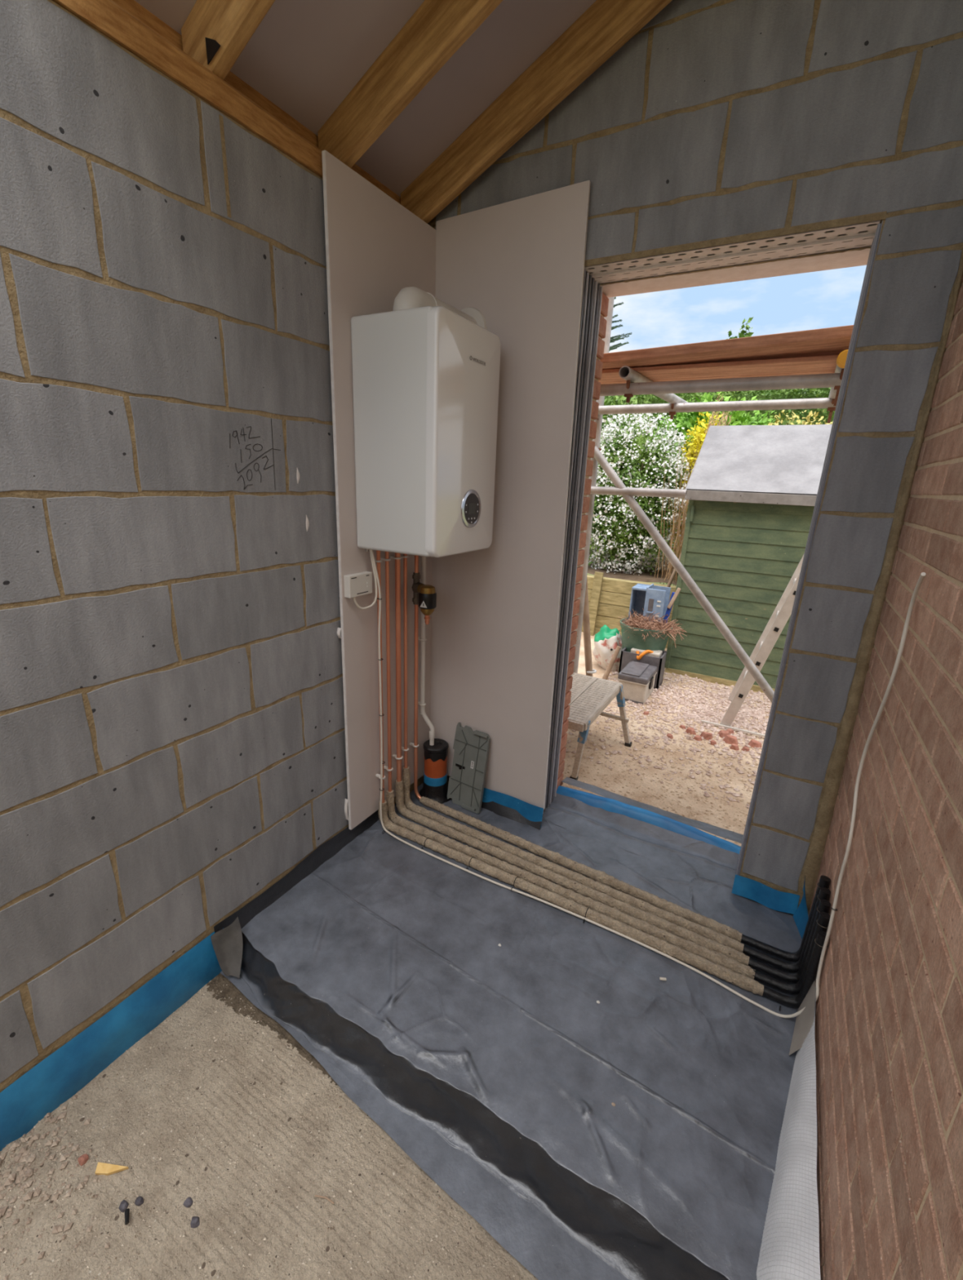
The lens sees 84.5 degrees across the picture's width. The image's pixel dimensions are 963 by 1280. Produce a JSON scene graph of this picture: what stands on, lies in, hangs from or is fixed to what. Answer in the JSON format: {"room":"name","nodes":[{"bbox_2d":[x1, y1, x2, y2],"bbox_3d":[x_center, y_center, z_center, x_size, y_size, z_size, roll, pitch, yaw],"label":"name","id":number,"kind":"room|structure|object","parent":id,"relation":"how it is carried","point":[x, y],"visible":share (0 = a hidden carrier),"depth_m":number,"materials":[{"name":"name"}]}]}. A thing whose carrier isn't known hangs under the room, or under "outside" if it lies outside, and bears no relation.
{"room":"building under construction","nodes":[
{"label":"building under construction","id":0,"kind":"room"},
{"bbox_2d":[0,0,423,1092],"bbox_3d":[-0.746,-0.038,1.681,0.103,2.634,2.080,12,19,28],"label":"wall","id":1,"kind":"structure","parent":0,"point":[172,728],"depth_m":1.33,"materials":[{"name":"grey concrete"}]},
{"bbox_2d":[0,927,223,1151],"bbox_3d":[-1.048,1.121,1.433,0.015,0.190,0.800,12,19,28],"label":"roof membrane","id":2,"kind":"object","parent":1,"relation":"attached to","point":[60,1076],"visible":0.98,"depth_m":1.44,"materials":[{"name":"blue plastic"}]},
{"bbox_2d":[52,0,323,178],"bbox_3d":[-0.716,-1.317,1.243,0.108,0.068,1.980,12,19,28],"label":"wall plate","id":3,"kind":"object","parent":1,"relation":"on","point":[107,17],"visible":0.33,"depth_m":1.22,"materials":[{"name":"brown wood"}]},
{"bbox_2d":[181,0,275,79],"bbox_3d":[0.072,-1.648,0.776,1.770,0.980,0.054,12,19,28],"label":"rafter","id":4,"kind":"object","parent":3,"relation":"on","point":[215,33],"visible":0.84,"depth_m":1.23,"materials":[{"name":"brown wood"}]},
{"bbox_2d":[317,0,502,168],"bbox_3d":[0.288,-1.751,1.140,1.770,0.980,0.052,12,19,28],"label":"rafter","id":5,"kind":"object","parent":3,"relation":"on","point":[437,30],"visible":0.86,"depth_m":1.47,"materials":[{"name":"brown wood"}]},
{"bbox_2d":[400,0,672,223],"bbox_3d":[0.492,-1.847,1.482,1.770,0.980,0.052,12,19,28],"label":"rafter","id":6,"kind":"object","parent":3,"relation":"on","point":[606,26],"visible":0.91,"depth_m":1.69,"materials":[{"name":"brown wood"}]},
{"bbox_2d":[111,0,400,204],"bbox_3d":[-0.580,-1.461,1.589,0.029,0.220,1.400,12,19,28],"label":"trim","id":7,"kind":"structure","parent":1,"relation":"attached to","point":[133,7],"depth_m":1.44,"materials":[{"name":"brown wood"}]},
{"bbox_2d":[321,150,435,829],"bbox_3d":[-0.370,-0.382,2.112,0.028,2.312,0.587,12,19,28],"label":"plasterboard","id":8,"kind":"object","parent":1,"relation":"attached to","point":[376,248],"visible":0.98,"depth_m":1.91,"materials":[{"name":"paint"}]},
{"bbox_2d":[343,571,372,598],"bbox_3d":[-0.455,-0.205,1.960,0.030,0.081,0.122,12,19,28],"label":"receiver","id":9,"kind":"object","parent":8,"relation":"attached to","point":[360,584],"visible":1,"depth_m":1.94,"materials":[{"name":"white plastic"}]},
{"bbox_2d":[351,286,501,557],"bbox_3d":[-0.163,-0.772,1.926,0.363,0.896,0.488,12,19,28],"label":"boiler","id":10,"kind":"object","parent":8,"relation":"attached to","point":[426,370],"visible":1,"depth_m":1.75,"materials":[{"name":"white metal"}]},
{"bbox_2d":[353,549,377,609],"bbox_3d":[-0.432,-0.226,1.961,0.105,0.231,0.014,-14,24,-43],"label":"cable","id":11,"kind":"object","parent":10,"relation":"attached to","point":[372,563],"visible":0.98,"depth_m":1.99,"materials":[{"name":"beige plastic"}]},
{"bbox_2d":[374,550,828,1007],"bbox_3d":[0.279,0.383,1.793,1.664,1.241,0.053,12,19,28],"label":"copper pipe","id":12,"kind":"object","parent":10,"relation":"attached to","point":[743,981],"visible":0.91,"depth_m":1.85,"materials":[{"name":"fabric"}]},
{"bbox_2d":[370,549,926,1017],"bbox_3d":[0.292,0.338,1.757,1.624,1.341,0.234,12,19,28],"label":"cable","id":13,"kind":"object","parent":12,"relation":"attached to","point":[922,575],"visible":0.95,"depth_m":1.56,"materials":[{"name":"beige plastic"}]},
{"bbox_2d":[380,551,830,995],"bbox_3d":[0.302,0.372,1.833,1.664,1.241,0.056,12,19,28],"label":"copper pipe","id":14,"kind":"object","parent":10,"relation":"attached to","point":[823,922],"visible":0.9,"depth_m":1.97,"materials":[{"name":"fabric"}]},
{"bbox_2d":[390,552,831,983],"bbox_3d":[0.329,0.361,1.878,1.665,1.244,0.054,12,20,29],"label":"copper pipe","id":15,"kind":"object","parent":10,"relation":"attached to","point":[824,905],"visible":0.94,"depth_m":2.06,"materials":[{"name":"fabric"}]},
{"bbox_2d":[400,553,831,973],"bbox_3d":[0.352,0.349,1.917,1.665,1.242,0.053,12,20,29],"label":"copper pipe","id":16,"kind":"object","parent":10,"relation":"attached to","point":[824,893],"visible":0.82,"depth_m":2.05,"materials":[{"name":"fabric"}]},
{"bbox_2d":[409,555,831,962],"bbox_3d":[0.382,0.336,1.967,1.666,1.244,0.053,13,20,30],"label":"copper pipe","id":17,"kind":"object","parent":10,"relation":"attached to","point":[602,877],"visible":0.9,"depth_m":2.08,"materials":[{"name":"fabric"}]},
{"bbox_2d":[411,572,436,624],"bbox_3d":[-0.240,-0.173,2.221,0.078,0.204,0.139,-6,19,-27],"label":"filter","id":18,"kind":"object","parent":17,"relation":"attached to","point":[424,596],"visible":1,"depth_m":2.18,"materials":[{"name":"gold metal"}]},
{"bbox_2d":[420,608,434,615],"bbox_3d":[-0.226,-0.121,2.208,0.058,0.033,0.058,12,19,28],"label":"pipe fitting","id":19,"kind":"object","parent":18,"relation":"on","point":[426,611],"depth_m":2.18,"materials":[{"name":"gold metal"}]},
{"bbox_2d":[0,973,538,1279],"bbox_3d":[-0.271,1.316,1.132,1.721,0.039,1.000,12,19,28],"label":"floor","id":20,"kind":"structure","parent":0,"point":[219,1105],"depth_m":1.25,"materials":[{"name":"beige concrete"}]},
{"bbox_2d":[24,1168,33,1177],"bbox_3d":[-1.062,1.251,1.244,0.020,0.014,0.016,12,19,28],"label":"pebble","id":21,"kind":"object","parent":20,"relation":"on","point":[29,1171],"visible":1,"depth_m":1.24,"materials":[{"name":"beige stone"}]},
{"bbox_2d":[0,1094,145,1279],"bbox_3d":[-0.968,1.278,1.160,0.473,0.040,0.340,12,19,28],"label":"loose grit","id":22,"kind":"object","parent":20,"relation":"on","point":[59,1228],"visible":1,"depth_m":1.24,"materials":[{"name":"beige gravel"}]},
{"bbox_2d":[77,1153,88,1165],"bbox_3d":[-0.960,1.252,1.278,0.023,0.017,0.021,12,19,28],"label":"chip","id":23,"kind":"object","parent":20,"relation":"on","point":[82,1159],"visible":1,"depth_m":1.27,"materials":[{"name":"brick"}]},
{"bbox_2d":[94,1161,128,1175],"bbox_3d":[-0.882,1.261,1.260,0.075,0.011,0.019,3,17,3],"label":"wood splinter","id":24,"kind":"object","parent":20,"relation":"on","point":[102,1168],"visible":1,"depth_m":1.26,"materials":[{"name":"yellow wood"}]},
{"bbox_2d":[118,1199,128,1212],"bbox_3d":[-0.812,1.285,1.203,0.020,0.016,0.016,12,19,28],"label":"chip","id":25,"kind":"object","parent":20,"relation":"on","point":[124,1204],"visible":1,"depth_m":1.20,"materials":[{"name":"grey stone"}]},
{"bbox_2d":[124,1208,129,1224],"bbox_3d":[-0.788,1.283,1.179,0.010,0.010,0.026,-9,20,-32],"label":"plug","id":26,"kind":"object","parent":20,"relation":"on","point":[126,1212],"visible":1,"depth_m":1.18,"materials":[{"name":"black plastic"}]},
{"bbox_2d":[134,1195,143,1205],"bbox_3d":[-0.784,1.285,1.213,0.021,0.014,0.015,12,19,28],"label":"chip","id":27,"kind":"object","parent":20,"relation":"on","point":[139,1201],"visible":1,"depth_m":1.21,"materials":[{"name":"grey stone"}]},
{"bbox_2d":[182,1196,193,1207],"bbox_3d":[-0.671,1.289,1.214,0.021,0.014,0.017,12,19,28],"label":"chip","id":28,"kind":"object","parent":20,"relation":"on","point":[188,1202],"visible":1,"depth_m":1.21,"materials":[{"name":"grey stone"}]},
{"bbox_2d":[190,1216,199,1228],"bbox_3d":[-0.638,1.301,1.184,0.022,0.018,0.020,1,17,-3],"label":"chip","id":29,"kind":"object","parent":20,"relation":"on","point":[195,1222],"visible":1,"depth_m":1.18,"materials":[{"name":"grey stone"}]},
{"bbox_2d":[315,1194,334,1204],"bbox_3d":[-0.362,1.290,1.224,0.049,0.004,0.006,7,18,14],"label":"twig","id":30,"kind":"object","parent":20,"relation":"on","point":[316,1195],"visible":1,"depth_m":1.23,"materials":[{"name":"beige wood"}]},
{"bbox_2d":[210,777,802,1279],"bbox_3d":[0.213,0.996,1.936,1.695,0.190,1.701,12,19,28],"label":"roof membrane","id":31,"kind":"object","parent":20,"relation":"on","point":[499,1071],"visible":0.8,"depth_m":1.51,"materials":[{"name":"grey plastic"}]},
{"bbox_2d":[418,738,451,804],"bbox_3d":[-0.222,0.629,2.565,0.184,0.283,0.184,12,19,28],"label":"drain pipe","id":32,"kind":"object","parent":31,"relation":"on","point":[435,785],"visible":0.92,"depth_m":2.52,"materials":[{"name":"plastic"}]},
{"bbox_2d":[417,555,435,745],"bbox_3d":[-0.246,0.036,2.379,0.088,0.953,0.033,7,18,16],"label":"pipe","id":33,"kind":"object","parent":32,"relation":"on","point":[432,732],"visible":0.76,"depth_m":2.40,"materials":[{"name":"white plastic"}]},
{"bbox_2d":[447,722,490,813],"bbox_3d":[-0.064,0.597,2.479,0.190,0.393,0.086,12,19,28],"label":"cover","id":34,"kind":"object","parent":31,"relation":"on","point":[467,780],"visible":1,"depth_m":2.48,"materials":[{"name":"grey plastic"}]},
{"bbox_2d":[482,787,543,828],"bbox_3d":[0.117,0.767,2.458,0.360,0.100,0.020,12,19,28],"label":"roof membrane","id":35,"kind":"object","parent":31,"relation":"on","point":[531,812],"visible":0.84,"depth_m":2.44,"materials":[{"name":"blue plastic"}]},
{"bbox_2d":[556,785,741,853],"bbox_3d":[0.750,0.815,2.455,0.837,0.059,0.110,12,19,28],"label":"roof membrane","id":36,"kind":"object","parent":31,"relation":"on","point":[611,805],"visible":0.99,"depth_m":2.43,"materials":[{"name":"blue plastic"}]},
{"bbox_2d":[659,977,666,980],"bbox_3d":[0.573,1.070,1.673,0.020,0.008,0.008,4,17,5],"label":"cable offcut","id":37,"kind":"object","parent":31,"relation":"on","point":[660,978],"visible":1,"depth_m":1.67,"materials":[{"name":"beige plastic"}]},
{"bbox_2d":[755,979,821,1279],"bbox_3d":[0.687,1.198,1.199,0.113,0.234,0.941,12,19,28],"label":"strip","id":38,"kind":"object","parent":31,"relation":"on","point":[789,1248],"visible":1,"depth_m":1.15,"materials":[{"name":"grey plastic"}]},
{"bbox_2d":[792,875,808,938],"bbox_3d":[1.122,0.940,1.837,0.020,0.200,0.166,7,18,15],"label":"roof membrane","id":39,"kind":"object","parent":31,"relation":"on","point":[801,917],"visible":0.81,"depth_m":1.87,"materials":[{"name":"blue plastic"}]},
{"bbox_2d":[134,0,596,197],"bbox_3d":[0.256,-1.811,0.992,2.150,1.051,1.400,12,19,28],"label":"ceiling","id":40,"kind":"structure","parent":0,"point":[305,57],"depth_m":1.52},
{"bbox_2d":[556,292,608,789],"bbox_3d":[0.777,-0.641,2.032,7.000,3.700,0.107,12,19,28],"label":"wall","id":41,"kind":"structure","parent":0,"point":[605,300],"depth_m":2.28,"materials":[{"name":"brick"}]},
{"bbox_2d":[427,0,962,915],"bbox_3d":[0.587,-0.657,1.888,2.000,3.800,0.118,12,19,28],"label":"wall","id":42,"kind":"structure","parent":0,"point":[716,119],"depth_m":1.53,"materials":[{"name":"grey concrete"}]},
{"bbox_2d":[430,180,591,808],"bbox_3d":[0.058,-0.416,2.194,0.626,2.348,0.012,12,19,28],"label":"plasterboard","id":43,"kind":"object","parent":42,"relation":"attached to","point":[520,263],"visible":0.86,"depth_m":2.07,"materials":[{"name":"paint"}]},
{"bbox_2d":[542,269,603,813],"bbox_3d":[0.356,-0.246,2.209,0.010,2.190,0.196,12,19,28],"label":"trim","id":44,"kind":"structure","parent":42,"relation":"attached to","point":[588,353],"depth_m":2.13,"materials":[{"name":"grey plastic"}]},
{"bbox_2d":[584,211,887,297],"bbox_3d":[0.783,-1.242,1.748,0.865,0.028,0.321,12,19,28],"label":"lintel","id":45,"kind":"object","parent":42,"relation":"attached to","point":[844,242],"visible":0.98,"depth_m":1.68,"materials":[{"name":"grey metal"}]},
{"bbox_2d":[732,874,799,914],"bbox_3d":[1.062,0.955,1.986,0.215,0.083,0.022,12,19,28],"label":"roof membrane","id":46,"kind":"object","parent":42,"relation":"attached to","point":[773,899],"visible":1,"depth_m":1.99,"materials":[{"name":"blue plastic"}]},
{"bbox_2d":[736,221,883,875],"bbox_3d":[1.076,-0.099,1.822,0.010,2.190,0.196,12,19,28],"label":"trim","id":47,"kind":"structure","parent":42,"relation":"attached to","point":[873,252],"depth_m":1.69,"materials":[{"name":"grey plastic"}]},
{"bbox_2d":[600,373,842,395],"bbox_3d":[0.852,-1.063,2.225,3.000,0.048,0.048,12,19,28],"label":"scaffold ledger","id":48,"kind":"object","parent":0,"point":[830,380],"visible":0.4,"depth_m":2.13,"materials":[{"name":"grey metal"}]},
{"bbox_2d":[618,365,688,419],"bbox_3d":[0.946,-1.248,2.781,0.048,0.145,1.292,12,20,30],"label":"transom","id":49,"kind":"object","parent":48,"relation":"on","point":[625,372],"visible":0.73,"depth_m":2.35,"materials":[{"name":"grey metal"}]},
{"bbox_2d":[600,370,835,384],"bbox_3d":[0.957,-1.261,2.560,3.400,0.036,0.222,12,19,28],"label":"board","id":50,"kind":"object","parent":49,"relation":"on","point":[830,371],"visible":0.11,"depth_m":2.37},
{"bbox_2d":[598,355,838,382],"bbox_3d":[0.844,-1.198,2.373,3.400,0.016,0.223,12,19,28],"label":"board","id":51,"kind":"object","parent":49,"relation":"on","point":[820,363],"visible":0.3,"depth_m":2.22,"materials":[{"name":"brown wood"}]},
{"bbox_2d":[600,324,853,369],"bbox_3d":[0.786,-1.228,2.255,3.400,0.104,0.223,12,19,28],"label":"board","id":52,"kind":"object","parent":51,"relation":"on","point":[830,341],"visible":0.27,"depth_m":2.07,"materials":[{"name":"brown wood"}]},
{"bbox_2d":[826,349,848,423],"bbox_3d":[1.611,-1.093,2.422,0.055,0.179,1.302,12,19,28],"label":"transom","id":53,"kind":"object","parent":48,"relation":"on","point":[842,358],"visible":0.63,"depth_m":1.97,"materials":[{"name":"orange"}]},
{"bbox_2d":[808,276,962,1279],"bbox_3d":[0.620,-0.238,0.350,0.178,3.900,2.850,12,19,28],"label":"wall","id":54,"kind":"structure","parent":0,"point":[889,1022],"depth_m":0.98,"materials":[{"name":"brick"}]},
{"label":"outside","id":55,"kind":"structure","parent":0,"visible":0},
{"bbox_2d":[763,409,833,425],"bbox_3d":[3.530,-2.029,6.053,1.071,1.125,0.753,11,19,26],"label":"spurge","id":56,"kind":"object","parent":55,"point":[798,422],"visible":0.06,"depth_m":5.88,"materials":[{"name":"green plant"}]},
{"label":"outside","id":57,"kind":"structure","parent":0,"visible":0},
{"bbox_2d":[561,631,772,846],"bbox_3d":[1.444,0.448,4.333,4.200,0.056,3.900,12,19,28],"label":"ground","id":58,"kind":"structure","parent":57,"point":[618,759],"depth_m":3.27,"materials":[{"name":"beige gravel"}]},
{"bbox_2d":[582,578,596,676],"bbox_3d":[0.749,-0.018,3.759,0.232,1.208,0.075,6,17,12],"label":"leaning pole","id":59,"kind":"object","parent":58,"relation":"on","point":[586,623],"visible":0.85,"depth_m":3.75,"materials":[{"name":"brown wood"}]},
{"bbox_2d":[572,297,614,673],"bbox_3d":[0.726,-1.502,3.218,0.076,4.352,0.076,-2,18,-15],"label":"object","id":60,"kind":"object","parent":58,"relation":"on","point":[609,318],"visible":0.16,"depth_m":3.40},
{"bbox_2d":[590,486,687,497],"bbox_3d":[0.893,-0.904,3.227,0.676,0.055,0.048,12,19,28],"label":"tube","id":61,"kind":"object","parent":60,"relation":"attached to","point":[655,492],"visible":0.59,"depth_m":3.17,"materials":[{"name":"silver metal"}]},
{"bbox_2d":[594,445,774,702],"bbox_3d":[1.247,-0.350,3.179,1.386,1.522,0.048,12,19,28],"label":"brace","id":62,"kind":"object","parent":60,"relation":"attached to","point":[674,561],"visible":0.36,"depth_m":3.16,"materials":[{"name":"silver metal"}]},
{"bbox_2d":[598,397,835,414],"bbox_3d":[1.385,-1.248,2.825,2.700,0.063,0.048,12,19,28],"label":"scaffold ledger","id":63,"kind":"object","parent":60,"relation":"attached to","point":[803,403],"visible":0.4,"depth_m":2.85,"materials":[{"name":"grey metal"}]},
{"bbox_2d":[567,672,632,780],"bbox_3d":[0.568,0.524,3.354,0.660,0.399,0.758,12,19,28],"label":"bench","id":64,"kind":"object","parent":58,"relation":"on","point":[590,695],"visible":0.46,"depth_m":3.27,"materials":[{"name":"grey wood"}]},
{"bbox_2d":[592,624,622,671],"bbox_3d":[1.187,0.087,4.875,0.331,0.462,0.270,12,19,28],"label":"bag","id":65,"kind":"object","parent":58,"relation":"on","point":[606,640],"visible":0.68,"depth_m":4.80,"materials":[{"name":"green"}]},
{"bbox_2d":[617,661,657,705],"bbox_3d":[1.270,0.342,4.311,0.244,0.236,0.360,12,19,28],"label":"toolbox","id":66,"kind":"object","parent":58,"relation":"on","point":[637,679],"visible":0.97,"depth_m":4.18,"materials":[{"name":"grey plastic"}]},
{"bbox_2d":[617,647,666,689],"bbox_3d":[1.381,0.218,4.556,0.340,0.330,0.213,12,19,28],"label":"tray","id":67,"kind":"object","parent":58,"relation":"on","point":[654,658],"visible":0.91,"depth_m":4.46,"materials":[{"name":"black plastic"}]},
{"bbox_2d":[617,608,686,652],"bbox_3d":[1.469,0.034,4.651,0.607,0.634,0.572,12,19,28],"label":"plant pot","id":68,"kind":"object","parent":58,"relation":"on","point":[637,633],"visible":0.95,"depth_m":4.50,"materials":[{"name":"green plastic"}]},
{"bbox_2d":[628,583,671,624],"bbox_3d":[1.484,-0.312,4.706,0.300,0.345,0.230,12,19,28],"label":"plastic crate","id":69,"kind":"object","parent":68,"relation":"on","point":[651,597],"visible":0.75,"depth_m":4.66,"materials":[{"name":"blue plastic"}]},
{"bbox_2d":[663,587,680,623],"bbox_3d":[1.655,-0.292,4.617,0.118,0.336,0.046,-1,17,-10],"label":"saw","id":70,"kind":"object","parent":68,"relation":"on","point":[674,595],"visible":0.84,"depth_m":4.59,"materials":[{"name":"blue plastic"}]},
{"bbox_2d":[563,703,762,843],"bbox_3d":[1.163,0.769,3.289,1.120,0.033,1.612,12,19,28],"label":"grit","id":71,"kind":"object","parent":58,"relation":"on","point":[621,733],"visible":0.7,"depth_m":3.23,"materials":[{"name":"beige gravel"}]},
{"bbox_2d":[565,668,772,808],"bbox_3d":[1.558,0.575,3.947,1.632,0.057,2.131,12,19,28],"label":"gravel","id":72,"kind":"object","parent":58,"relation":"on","point":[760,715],"visible":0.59,"depth_m":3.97,"materials":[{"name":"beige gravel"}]},
{"bbox_2d":[602,645,621,679],"bbox_3d":[1.129,0.202,4.598,0.131,0.313,0.043,2,17,0],"label":"stake","id":73,"kind":"object","parent":72,"relation":"on","point":[612,661],"visible":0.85,"depth_m":4.59,"materials":[{"name":"brown wood"}]},
{"bbox_2d":[693,734,702,741],"bbox_3d":[1.482,0.667,3.621,0.045,0.033,0.058,-12,22,-39],"label":"chunk","id":74,"kind":"object","parent":72,"relation":"on","point":[697,737],"visible":1,"depth_m":3.61,"materials":[{"name":"red brick"}]},
{"bbox_2d":[700,731,712,740],"bbox_3d":[1.555,0.658,3.643,0.080,0.047,0.073,-1,17,-10],"label":"chunk","id":75,"kind":"object","parent":72,"relation":"on","point":[707,735],"visible":0.89,"depth_m":3.62,"materials":[{"name":"red brick"}]},
{"bbox_2d":[710,739,716,745],"bbox_3d":[1.554,0.687,3.556,0.050,0.028,0.043,12,19,28],"label":"chunk","id":76,"kind":"object","parent":72,"relation":"on","point":[713,742],"visible":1,"depth_m":3.54,"materials":[{"name":"red brick"}]},
{"bbox_2d":[722,734,738,744],"bbox_3d":[1.697,0.675,3.589,0.088,0.054,0.081,1,17,-4],"label":"chunk","id":77,"kind":"object","parent":72,"relation":"on","point":[729,739],"visible":0.9,"depth_m":3.57,"materials":[{"name":"red brick"}]},
{"bbox_2d":[726,728,734,734],"bbox_3d":[1.751,0.645,3.741,0.050,0.034,0.053,-7,19,-27],"label":"chunk","id":78,"kind":"object","parent":72,"relation":"on","point":[731,731],"visible":0.68,"depth_m":3.72,"materials":[{"name":"red brick"}]},
{"bbox_2d":[701,720,764,737],"bbox_3d":[1.837,0.639,3.741,0.540,0.014,0.012,12,19,28],"label":"batten","id":79,"kind":"object","parent":72,"relation":"on","point":[702,721],"visible":0.64,"depth_m":3.76,"materials":[{"name":"white wood"}]},
{"bbox_2d":[742,746,749,751],"bbox_3d":[1.747,0.718,3.499,0.051,0.028,0.041,12,19,28],"label":"chunk","id":80,"kind":"object","parent":72,"relation":"on","point":[744,748],"visible":0.95,"depth_m":3.49,"materials":[{"name":"red brick"}]},
{"bbox_2d":[720,555,804,726],"bbox_3d":[2.177,-0.439,3.603,0.629,2.210,0.602,12,19,28],"label":"ladder","id":81,"kind":"object","parent":72,"relation":"on","point":[782,612],"visible":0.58,"depth_m":3.68,"materials":[{"name":"metal"}]},
{"bbox_2d":[666,733,673,738],"bbox_3d":[1.288,0.657,3.624,0.049,0.029,0.042,12,19,28],"label":"chunk","id":82,"kind":"object","parent":58,"relation":"on","point":[669,735],"visible":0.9,"depth_m":3.61,"materials":[{"name":"red brick"}]},
{"bbox_2d":[679,724,686,728],"bbox_3d":[1.438,0.620,3.786,0.049,0.024,0.037,12,19,28],"label":"chunk","id":83,"kind":"object","parent":58,"relation":"on","point":[682,726],"visible":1,"depth_m":3.78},
{"bbox_2d":[685,727,696,734],"bbox_3d":[1.472,0.638,3.713,0.072,0.040,0.060,17,22,40],"label":"chunk","id":84,"kind":"object","parent":58,"relation":"on","point":[690,730],"visible":0.94,"depth_m":3.70,"materials":[{"name":"red brick"}]},
{"bbox_2d":[717,729,729,737],"bbox_3d":[1.682,0.651,3.683,0.082,0.047,0.069,12,19,28],"label":"chunk","id":85,"kind":"object","parent":58,"relation":"on","point":[722,733],"visible":0.81,"depth_m":3.67,"materials":[{"name":"red brick"}]},
{"bbox_2d":[729,743,739,750],"bbox_3d":[1.674,0.708,3.511,0.043,0.033,0.057,-10,21,-35],"label":"chunk","id":86,"kind":"object","parent":58,"relation":"on","point":[735,747],"visible":1,"depth_m":3.50,"materials":[{"name":"red brick"}]},
{"bbox_2d":[665,424,832,693],"bbox_3d":[2.879,-0.742,4.741,1.916,2.214,1.572,12,19,28],"label":"garden shed","id":87,"kind":"object","parent":58,"relation":"on","point":[753,490],"visible":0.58,"depth_m":4.41,"materials":[{"name":"green paint"}]},
{"bbox_2d":[747,739,761,747],"bbox_3d":[1.830,0.694,3.551,0.071,0.045,0.077,-12,22,-39],"label":"chunk","id":88,"kind":"object","parent":58,"relation":"on","point":[753,743],"visible":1,"depth_m":3.53,"materials":[{"name":"red brick"}]},
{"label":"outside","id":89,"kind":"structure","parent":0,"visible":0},
{"bbox_2d":[587,573,676,586],"bbox_3d":[2.200,-0.205,6.992,60.000,0.180,70.000,12,19,28],"label":"ground","id":90,"kind":"structure","parent":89,"point":[588,574],"depth_m":9.48,"materials":[{"name":"brown soil"}]},
{"bbox_2d":[608,297,632,399],"bbox_3d":[1.649,-5.498,10.765,3.746,7.654,4.090,-13,23,-41],"label":"conifer tree","id":91,"kind":"object","parent":90,"relation":"on","point":[614,347],"visible":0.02,"depth_m":10.03,"materials":[{"name":"green plant"}]},
{"bbox_2d":[582,571,676,648],"bbox_3d":[0.835,-0.451,6.074,2.800,0.785,0.175,12,19,28],"label":"fence","id":92,"kind":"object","parent":90,"relation":"on","point":[609,598],"depth_m":5.74,"materials":[{"name":"beige wood"}]},
{"bbox_2d":[587,549,678,585],"bbox_3d":[1.447,-1.047,6.964,2.820,0.073,2.200,12,19,28],"label":"raised bed","id":93,"kind":"object","parent":92,"relation":"on","point":[646,576],"visible":0.12,"depth_m":6.11,"materials":[{"name":"soil"}]},
{"bbox_2d":[591,395,651,542],"bbox_3d":[1.640,-2.429,7.424,1.668,2.141,1.096,14,21,34],"label":"shrub","id":94,"kind":"object","parent":93,"relation":"on","point":[606,401],"visible":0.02,"depth_m":7.05,"materials":[{"name":"green plant"}]},
{"bbox_2d":[588,403,693,577],"bbox_3d":[1.716,-1.622,6.116,1.206,2.158,1.470,-14,23,-42],"label":"flowering shrub","id":95,"kind":"object","parent":93,"relation":"on","point":[611,534],"visible":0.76,"depth_m":5.82,"materials":[{"name":"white plant"}]},
{"bbox_2d":[666,552,681,587],"bbox_3d":[1.779,-0.381,5.218,0.325,1.088,0.032,3,17,1],"label":"spade","id":96,"kind":"object","parent":93,"relation":"in","point":[674,571],"visible":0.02,"depth_m":5.13,"materials":[{"name":"brown wood"}]},
{"bbox_2d":[654,393,731,586],"bbox_3d":[2.231,-1.464,5.343,0.898,1.851,0.930,12,19,28],"label":"clump","id":97,"kind":"object","parent":93,"relation":"on","point":[679,548],"visible":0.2,"depth_m":5.49,"materials":[{"name":"plant"}]},
{"bbox_2d":[666,411,722,551],"bbox_3d":[2.406,-1.638,5.925,0.547,1.860,0.580,8,18,19],"label":"shrub","id":98,"kind":"object","parent":93,"relation":"on","point":[701,433],"visible":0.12,"depth_m":5.75,"materials":[{"name":"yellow plant"}]},
{"bbox_2d":[648,391,775,531],"bbox_3d":[2.795,-2.155,6.590,1.905,1.796,1.158,18,23,41],"label":"shrub","id":99,"kind":"object","parent":93,"relation":"on","point":[739,417],"visible":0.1,"depth_m":6.28,"materials":[{"name":"green plant"}]},
{"bbox_2d":[589,387,835,559],"bbox_3d":[3.980,-2.656,9.375,11.095,3.311,1.016,12,19,28],"label":"clipped hedge","id":100,"kind":"object","parent":90,"relation":"on","point":[820,393],"visible":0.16,"depth_m":8.41,"materials":[{"name":"green plant"}]},
{"bbox_2d":[691,316,754,395],"bbox_3d":[4.386,-3.520,10.002,1.907,4.529,1.663,12,19,28],"label":"young tree","id":101,"kind":"object","parent":90,"relation":"on","point":[744,333],"visible":0.06,"depth_m":9.30,"materials":[{"name":"green plant"}]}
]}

